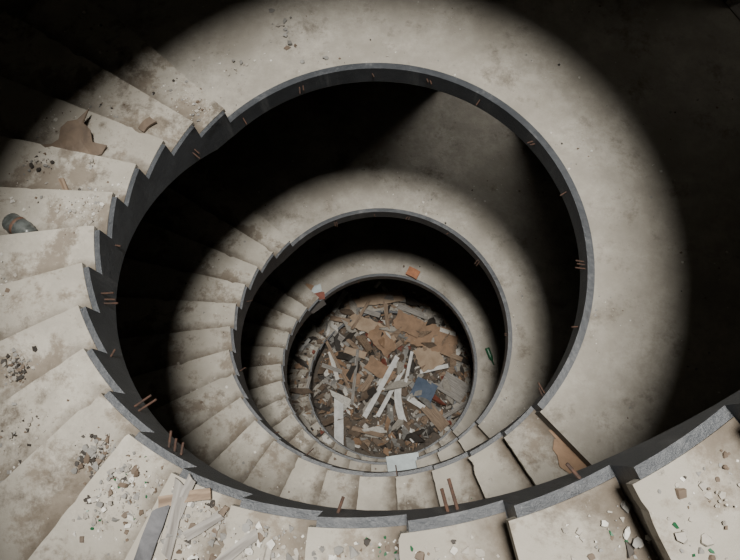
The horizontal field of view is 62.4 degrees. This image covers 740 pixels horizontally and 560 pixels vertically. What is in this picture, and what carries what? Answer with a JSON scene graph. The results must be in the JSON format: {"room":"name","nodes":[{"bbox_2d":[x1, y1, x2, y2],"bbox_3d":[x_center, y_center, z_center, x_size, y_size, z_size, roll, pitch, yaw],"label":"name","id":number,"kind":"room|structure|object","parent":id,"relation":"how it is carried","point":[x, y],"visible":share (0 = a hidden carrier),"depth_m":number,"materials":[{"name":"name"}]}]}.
{"room":"abandoned spiral stairwell","nodes":[
{"label":"abandoned spiral stairwell","id":0,"kind":"room"},
{"bbox_2d":[0,0,726,19],"bbox_3d":[0.035,-0.537,3.558,7.595,21.710,7.595,9,75,4],"label":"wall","id":1,"kind":"structure","parent":0,"point":[17,8],"depth_m":4.98,"materials":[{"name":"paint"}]},
{"bbox_2d":[725,3,739,19],"bbox_3d":[3.276,-1.952,5.006,0.260,0.110,0.920,-28,76,-5],"label":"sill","id":2,"kind":"structure","parent":1,"relation":"attached to","point":[735,9],"depth_m":5.03,"materials":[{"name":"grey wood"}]},
{"bbox_2d":[726,0,739,7],"bbox_3d":[3.033,-2.600,4.055,0.260,2.100,0.060,-28,76,-5],"label":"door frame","id":3,"kind":"structure","parent":1,"relation":"attached to","point":[730,3],"depth_m":5.02,"materials":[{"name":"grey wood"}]},
{"bbox_2d":[311,314,454,456],"bbox_3d":[0.408,2.280,13.993,7.495,0.001,7.495,9,75,4],"label":"floor","id":4,"kind":"structure","parent":0,"point":[435,436],"depth_m":13.66,"materials":[{"name":"grey concrete"}]},
{"bbox_2d":[0,0,739,559],"bbox_3d":[0.131,0.187,6.242,7.094,16.148,7.095,43,80,12],"label":"spiral staircase","id":5,"kind":"structure","parent":4,"relation":"on","point":[520,505],"depth_m":4.90,"materials":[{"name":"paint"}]},
{"bbox_2d":[2,213,37,233],"bbox_3d":[-2.158,-0.322,3.780,0.185,0.123,0.123,29,78,9],"label":"plastic bottle","id":6,"kind":"object","parent":5,"relation":"on","point":[13,223],"visible":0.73,"depth_m":3.73,"materials":[{"name":"grey plastic"}]},
{"bbox_2d":[58,178,68,189],"bbox_3d":[-2.045,-0.627,4.087,0.037,0.018,0.134,-26,76,-5],"label":"plank","id":7,"kind":"object","parent":5,"relation":"on","point":[62,182],"visible":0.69,"depth_m":4.08,"materials":[{"name":"brown wood"}]},
{"bbox_2d":[42,109,106,155],"bbox_3d":[-2.152,-0.909,4.296,0.605,0.102,0.350,-34,76,-7],"label":"cardboard sheet","id":8,"kind":"object","parent":5,"relation":"on","point":[74,135],"visible":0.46,"depth_m":4.32,"materials":[{"name":"brown cardboard"}]},
{"bbox_2d":[138,117,156,132],"bbox_3d":[-1.660,-1.157,4.551,0.133,0.041,0.071,-41,77,-9],"label":"rag","id":9,"kind":"object","parent":5,"relation":"on","point":[149,121],"visible":1,"depth_m":4.54,"materials":[{"name":"brown fabric"}]},
{"bbox_2d":[134,505,170,559],"bbox_3d":[-0.800,0.940,2.226,0.066,0.023,0.258,15,76,6],"label":"plank","id":10,"kind":"object","parent":5,"relation":"on","point":[155,524],"visible":1,"depth_m":2.22,"materials":[{"name":"wood"}]},
{"bbox_2d":[161,477,183,559],"bbox_3d":[-0.719,0.876,2.240,0.046,0.023,0.288,7,75,4],"label":"plank","id":11,"kind":"object","parent":5,"relation":"on","point":[176,505],"visible":1,"depth_m":2.24,"materials":[{"name":"grey wood"}]},
{"bbox_2d":[158,488,211,507],"bbox_3d":[-0.684,0.803,2.254,0.203,0.031,0.046,-11,75,-1],"label":"plank","id":12,"kind":"object","parent":5,"relation":"on","point":[205,493],"visible":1,"depth_m":2.25,"materials":[{"name":"brown wood"}]},
{"bbox_2d":[179,473,195,520],"bbox_3d":[-0.690,0.815,2.252,0.039,0.030,0.200,21,77,7],"label":"plank","id":13,"kind":"object","parent":5,"relation":"on","point":[189,484],"visible":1,"depth_m":2.26,"materials":[{"name":"grey wood"}]},
{"bbox_2d":[181,511,224,540],"bbox_3d":[-0.608,0.898,2.233,0.162,0.017,0.038,-30,76,-6],"label":"plank","id":14,"kind":"object","parent":5,"relation":"on","point":[215,518],"visible":0.99,"depth_m":2.23,"materials":[{"name":"grey wood"}]},
{"bbox_2d":[215,528,257,559],"bbox_3d":[-0.450,0.905,2.051,0.188,0.019,0.038,-37,77,-8],"label":"plank","id":15,"kind":"object","parent":5,"relation":"on","point":[251,537],"visible":1,"depth_m":2.05,"materials":[{"name":"grey wood"}]},
{"bbox_2d":[294,361,308,368],"bbox_3d":[-1.486,1.842,13.283,0.302,0.065,0.104,-19,75,-3],"label":"plank","id":16,"kind":"object","parent":5,"relation":"on","point":[298,365],"visible":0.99,"depth_m":13.27,"materials":[{"name":"wood"}]},
{"bbox_2d":[306,376,310,387],"bbox_3d":[-1.307,2.205,12.847,0.064,0.035,0.368,12,76,5],"label":"plank","id":17,"kind":"object","parent":5,"relation":"on","point":[309,377],"visible":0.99,"depth_m":12.86,"materials":[{"name":"grey wood"}]},
{"bbox_2d":[306,283,325,313],"bbox_3d":[-1.020,0.275,11.101,0.433,0.028,0.556,-36,77,-7],"label":"debris","id":18,"kind":"object","parent":5,"relation":"on","point":[322,303],"depth_m":11.09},
{"bbox_2d":[101,73,584,512],"bbox_3d":[0.072,0.300,6.420,3.255,9.102,3.244,9,75,4],"label":"stub","id":19,"kind":"object","parent":5,"relation":"on","point":[568,465],"visible":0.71,"depth_m":2.82,"materials":[{"name":"metal"}]},
{"bbox_2d":[0,0,739,559],"bbox_3d":[0.057,0.272,6.208,6.321,9.406,6.122,33,79,10],"label":"chips","id":20,"kind":"object","parent":5,"relation":"on","point":[681,493],"visible":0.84,"depth_m":2.43,"materials":[{"name":"grey concrete"}]},
{"bbox_2d":[86,456,714,559],"bbox_3d":[-0.131,1.083,3.042,1.943,3.362,0.317,3,75,3],"label":"shard","id":21,"kind":"object","parent":5,"relation":"on","point":[674,524],"visible":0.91,"depth_m":1.73},
{"bbox_2d":[386,452,418,471],"bbox_3d":[0.437,2.416,7.854,0.421,0.048,0.340,-8,75,0],"label":"panel","id":22,"kind":"object","parent":5,"relation":"on","point":[404,461],"visible":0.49,"depth_m":7.87,"materials":[{"name":"white"}]},
{"bbox_2d":[405,266,419,279],"bbox_3d":[0.780,-0.123,11.110,0.226,0.094,0.170,25,77,8],"label":"wood block","id":23,"kind":"object","parent":5,"relation":"on","point":[411,272],"visible":1,"depth_m":11.07,"materials":[{"name":"orange wood"}]},
{"bbox_2d":[485,347,493,364],"bbox_3d":[2.102,1.334,10.676,0.080,0.080,0.310,-19,75,-3],"label":"glass bottle","id":24,"kind":"object","parent":5,"relation":"on","point":[490,356],"visible":1,"depth_m":10.65,"materials":[{"name":"green glass"}]},
{"bbox_2d":[549,430,565,444],"bbox_3d":[1.361,1.137,4.359,0.055,0.016,0.202,-36,77,-7],"label":"plank","id":25,"kind":"object","parent":5,"relation":"on","point":[550,431],"visible":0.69,"depth_m":4.36,"materials":[{"name":"brown wood"}]},
{"bbox_2d":[553,439,586,473],"bbox_3d":[1.450,1.308,4.305,0.203,0.024,0.453,-32,76,-6],"label":"cardboard sheet","id":26,"kind":"object","parent":5,"relation":"on","point":[565,455],"visible":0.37,"depth_m":4.31,"materials":[{"name":"brown cardboard"}]},
{"bbox_2d":[287,281,472,457],"bbox_3d":[0.304,2.037,12.833,5.775,2.413,5.775,9,75,4],"label":"rubble heap","id":27,"kind":"object","parent":4,"relation":"on","point":[397,437],"visible":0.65,"depth_m":13.73,"materials":[{"name":"cardboard"}]},
{"bbox_2d":[299,338,309,351],"bbox_3d":[-1.449,1.441,13.573,0.073,0.049,0.346,35,79,10],"label":"plank","id":28,"kind":"object","parent":27,"relation":"on","point":[306,342],"visible":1,"depth_m":13.56,"materials":[{"name":"grey wood"}]},
{"bbox_2d":[321,363,341,373],"bbox_3d":[-0.861,1.992,13.784,0.495,0.056,0.094,18,76,7],"label":"plank","id":29,"kind":"object","parent":27,"relation":"on","point":[326,366],"visible":1,"depth_m":13.77,"materials":[{"name":"grey wood"}]},
{"bbox_2d":[328,352,339,379],"bbox_3d":[-0.819,1.937,13.842,0.094,0.066,0.668,-17,75,-2],"label":"plank","id":30,"kind":"object","parent":27,"relation":"on","point":[333,364],"visible":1,"depth_m":13.83,"materials":[{"name":"white wood"}]},
{"bbox_2d":[323,378,351,393],"bbox_3d":[-0.720,2.381,13.748,0.699,0.056,0.117,22,77,8],"label":"plank","id":31,"kind":"object","parent":27,"relation":"on","point":[326,381],"visible":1,"depth_m":13.74,"materials":[{"name":"grey wood"}]},
{"bbox_2d":[334,398,343,444],"bbox_3d":[-0.685,3.203,13.441,0.209,0.063,1.247,-1,76,1],"label":"plank","id":32,"kind":"object","parent":27,"relation":"on","point":[338,406],"visible":0.77,"depth_m":13.46,"materials":[{"name":"grey wood"}]},
{"bbox_2d":[331,290,347,312],"bbox_3d":[-0.710,0.498,14.217,0.116,0.083,0.566,31,78,10],"label":"plank","id":33,"kind":"object","parent":27,"relation":"on","point":[344,293],"visible":1,"depth_m":14.20,"materials":[{"name":"brown wood"}]},
{"bbox_2d":[329,316,350,322],"bbox_3d":[-0.696,0.914,14.098,0.485,0.072,0.116,11,76,5],"label":"plank","id":34,"kind":"object","parent":27,"relation":"on","point":[332,318],"visible":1,"depth_m":14.08,"materials":[{"name":"brown wood"}]},
{"bbox_2d":[326,339,356,401],"bbox_3d":[-0.665,2.035,13.787,0.072,0.157,1.600,-26,76,-5],"label":"plank","id":35,"kind":"object","parent":27,"relation":"on","point":[327,342],"visible":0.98,"depth_m":13.79,"materials":[{"name":"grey wood"}]},
{"bbox_2d":[333,329,349,346],"bbox_3d":[-0.690,1.313,14.021,0.589,0.061,0.140,36,79,11],"label":"plank","id":36,"kind":"object","parent":27,"relation":"on","point":[341,338],"visible":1,"depth_m":13.99,"materials":[{"name":"grey wood"}]},
{"bbox_2d":[339,367,361,383],"bbox_3d":[-0.452,2.160,13.772,0.528,0.058,0.253,20,77,7],"label":"cardboard sheet","id":37,"kind":"object","parent":27,"relation":"on","point":[344,370],"visible":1,"depth_m":13.76,"materials":[{"name":"brown cardboard"}]},
{"bbox_2d":[351,349,358,404],"bbox_3d":[-0.339,2.175,13.741,0.070,0.104,1.251,5,75,3],"label":"plank","id":38,"kind":"object","parent":27,"relation":"on","point":[357,350],"visible":1,"depth_m":13.72,"materials":[{"name":"grey wood"}]},
{"bbox_2d":[344,346,366,358],"bbox_3d":[-0.333,1.651,13.883,0.510,0.078,0.162,15,76,6],"label":"plank","id":39,"kind":"object","parent":27,"relation":"on","point":[351,351],"visible":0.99,"depth_m":13.88,"materials":[{"name":"brown wood"}]},
{"bbox_2d":[360,374,373,391],"bbox_3d":[-0.066,2.323,13.689,0.140,0.060,0.432,31,78,10],"label":"plank","id":40,"kind":"object","parent":27,"relation":"on","point":[366,384],"visible":1,"depth_m":13.67,"materials":[{"name":"brown wood"}]},
{"bbox_2d":[351,426,384,437],"bbox_3d":[-0.044,3.325,13.374,0.736,0.096,0.095,13,76,5],"label":"plank","id":41,"kind":"object","parent":27,"relation":"on","point":[354,428],"visible":1,"depth_m":13.36,"materials":[{"name":"brown wood"}]},
{"bbox_2d":[362,308,380,317],"bbox_3d":[0.023,0.753,14.095,0.447,0.064,0.117,18,76,7],"label":"plank","id":42,"kind":"object","parent":27,"relation":"on","point":[367,311],"visible":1,"depth_m":14.07,"materials":[{"name":"grey wood"}]},
{"bbox_2d":[347,314,396,340],"bbox_3d":[0.067,1.104,14.034,1.198,0.115,0.352,22,77,8],"label":"cardboard sheet","id":43,"kind":"object","parent":27,"relation":"on","point":[364,324],"visible":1,"depth_m":14.04,"materials":[{"name":"brown cardboard"}]},
{"bbox_2d":[342,289,405,308],"bbox_3d":[0.080,0.443,14.177,1.503,0.159,0.308,-8,75,0],"label":"cardboard sheet","id":44,"kind":"object","parent":27,"relation":"on","point":[377,298],"visible":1,"depth_m":14.16,"materials":[{"name":"brown cardboard"}]},
{"bbox_2d":[350,299,370,329],"bbox_3d":[-0.207,0.789,14.056,0.069,0.112,0.821,29,78,9],"label":"plank","id":45,"kind":"object","parent":44,"relation":"on","point":[368,301],"visible":1,"depth_m":14.04,"materials":[{"name":"brown wood"}]},
{"bbox_2d":[363,356,395,383],"bbox_3d":[0.224,2.019,13.748,0.684,0.061,0.349,32,78,10],"label":"cardboard sheet","id":46,"kind":"object","parent":27,"relation":"on","point":[374,366],"visible":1,"depth_m":13.74,"materials":[{"name":"brown cardboard"}]},
{"bbox_2d":[362,355,398,418],"bbox_3d":[0.248,2.385,13.668,0.120,0.142,1.536,28,78,9],"label":"plank","id":47,"kind":"object","parent":27,"relation":"on","point":[391,367],"visible":0.98,"depth_m":13.65,"materials":[{"name":"grey wood"}]},
{"bbox_2d":[367,324,395,357],"bbox_3d":[0.275,1.380,13.927,0.394,0.068,0.764,-40,77,-8],"label":"cardboard sheet","id":48,"kind":"object","parent":27,"relation":"on","point":[374,335],"visible":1,"depth_m":13.92,"materials":[{"name":"brown cardboard"}]},
{"bbox_2d":[348,287,420,301],"bbox_3d":[0.330,0.364,14.200,1.731,0.164,0.166,10,76,5],"label":"plank","id":49,"kind":"object","parent":27,"relation":"on","point":[361,291],"visible":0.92,"depth_m":14.25,"materials":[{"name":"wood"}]},
{"bbox_2d":[383,301,389,328],"bbox_3d":[0.379,0.793,14.068,0.093,0.070,0.714,-5,75,1],"label":"plank","id":50,"kind":"object","parent":27,"relation":"on","point":[384,304],"visible":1,"depth_m":14.05,"materials":[{"name":"brown wood"}]},
{"bbox_2d":[376,369,404,416],"bbox_3d":[0.463,2.502,13.631,0.095,0.113,1.219,28,78,9],"label":"plank","id":51,"kind":"object","parent":27,"relation":"on","point":[398,377],"visible":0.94,"depth_m":13.56,"materials":[{"name":"grey wood"}]},
{"bbox_2d":[389,340,402,353],"bbox_3d":[0.565,1.522,13.903,0.397,0.045,0.116,-35,76,-7],"label":"plank","id":52,"kind":"object","parent":27,"relation":"on","point":[399,343],"visible":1,"depth_m":13.89,"materials":[{"name":"brown wood"}]},
{"bbox_2d":[394,380,413,442],"bbox_3d":[0.748,2.916,13.503,0.320,0.078,1.361,-15,75,-2],"label":"plank","id":53,"kind":"object","parent":27,"relation":"on","point":[397,393],"visible":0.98,"depth_m":13.53,"materials":[{"name":"grey wood"}]},
{"bbox_2d":[393,309,422,337],"bbox_3d":[0.866,0.999,13.976,0.679,0.083,0.440,26,77,8],"label":"cardboard sheet","id":54,"kind":"object","parent":27,"relation":"on","point":[409,324],"visible":1,"depth_m":13.97,"materials":[{"name":"brown cardboard"}]},
{"bbox_2d":[404,351,412,382],"bbox_3d":[0.868,1.980,13.746,0.071,0.064,0.770,12,76,5],"label":"plank","id":55,"kind":"object","parent":27,"relation":"on","point":[411,352],"visible":1,"depth_m":13.74,"materials":[{"name":"white wood"}]},
{"bbox_2d":[407,396,424,408],"bbox_3d":[1.022,2.721,13.535,0.422,0.051,0.117,31,78,10],"label":"plank","id":56,"kind":"object","parent":27,"relation":"on","point":[412,400],"visible":1,"depth_m":13.53,"materials":[{"name":"grey wood"}]},
{"bbox_2d":[397,303,440,323],"bbox_3d":[1.126,0.775,14.106,1.044,0.051,0.142,21,77,7],"label":"plank","id":57,"kind":"object","parent":27,"relation":"on","point":[402,307],"visible":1,"depth_m":14.10,"materials":[{"name":"grey wood"}]},
{"bbox_2d":[410,376,437,402],"bbox_3d":[1.204,2.446,13.611,0.504,0.082,0.439,25,77,8],"label":"panel","id":58,"kind":"object","parent":27,"relation":"on","point":[428,390],"visible":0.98,"depth_m":13.59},
{"bbox_2d":[413,346,444,371],"bbox_3d":[1.327,1.735,13.795,0.584,0.090,0.588,-24,75,-4],"label":"cardboard sheet","id":59,"kind":"object","parent":27,"relation":"on","point":[430,359],"visible":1,"depth_m":13.78,"materials":[{"name":"brown cardboard"}]},
{"bbox_2d":[404,318,458,355],"bbox_3d":[1.428,1.309,13.932,1.168,0.053,0.648,18,78,7],"label":"cardboard sheet","id":60,"kind":"object","parent":27,"relation":"on","point":[444,349],"visible":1,"depth_m":13.91,"materials":[{"name":"brown cardboard"}]},
{"bbox_2d":[420,364,447,373],"bbox_3d":[1.441,1.997,13.739,0.655,0.077,0.094,-12,75,-1],"label":"plank","id":61,"kind":"object","parent":27,"relation":"on","point":[444,366],"visible":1,"depth_m":13.72,"materials":[{"name":"white wood"}]},
{"bbox_2d":[421,403,449,431],"bbox_3d":[1.429,2.994,13.424,0.278,0.094,0.661,-39,77,-8],"label":"panel","id":62,"kind":"object","parent":27,"relation":"on","point":[433,414],"visible":1,"depth_m":13.42,"materials":[{"name":"brown wood"}]},
{"bbox_2d":[416,297,455,319],"bbox_3d":[1.493,0.653,14.043,1.009,0.115,0.119,24,77,8],"label":"plank","id":63,"kind":"object","parent":27,"relation":"on","point":[422,302],"visible":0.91,"depth_m":14.03,"materials":[{"name":"brown wood"}]},
{"bbox_2d":[424,310,447,316],"bbox_3d":[1.521,0.762,14.049,0.560,0.069,0.093,-7,75,0],"label":"plank","id":64,"kind":"object","parent":27,"relation":"on","point":[433,312],"visible":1,"depth_m":14.04,"materials":[{"name":"wood"}]},
{"bbox_2d":[430,402,465,426],"bbox_3d":[1.720,2.949,13.437,0.913,0.098,0.095,-30,76,-6],"label":"plank","id":65,"kind":"object","parent":27,"relation":"on","point":[463,404],"visible":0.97,"depth_m":13.42,"materials":[{"name":"grey wood"}]},
{"bbox_2d":[440,353,462,361],"bbox_3d":[1.810,1.690,13.816,0.588,0.088,0.116,22,77,8],"label":"plank","id":66,"kind":"object","parent":27,"relation":"on","point":[453,356],"visible":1,"depth_m":13.78,"materials":[{"name":"brown wood"}]},
{"bbox_2d":[440,327,465,338],"bbox_3d":[1.890,1.222,13.941,0.620,0.084,0.094,17,76,6],"label":"plank","id":67,"kind":"object","parent":27,"relation":"on","point":[443,330],"visible":0.98,"depth_m":13.92,"materials":[{"name":"white wood"}]},
{"bbox_2d":[437,372,469,402],"bbox_3d":[1.856,2.386,13.597,0.610,0.071,0.464,32,78,10],"label":"panel","id":68,"kind":"object","parent":27,"relation":"on","point":[459,388],"visible":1,"depth_m":13.58,"materials":[{"name":"grey wood"}]}
]}

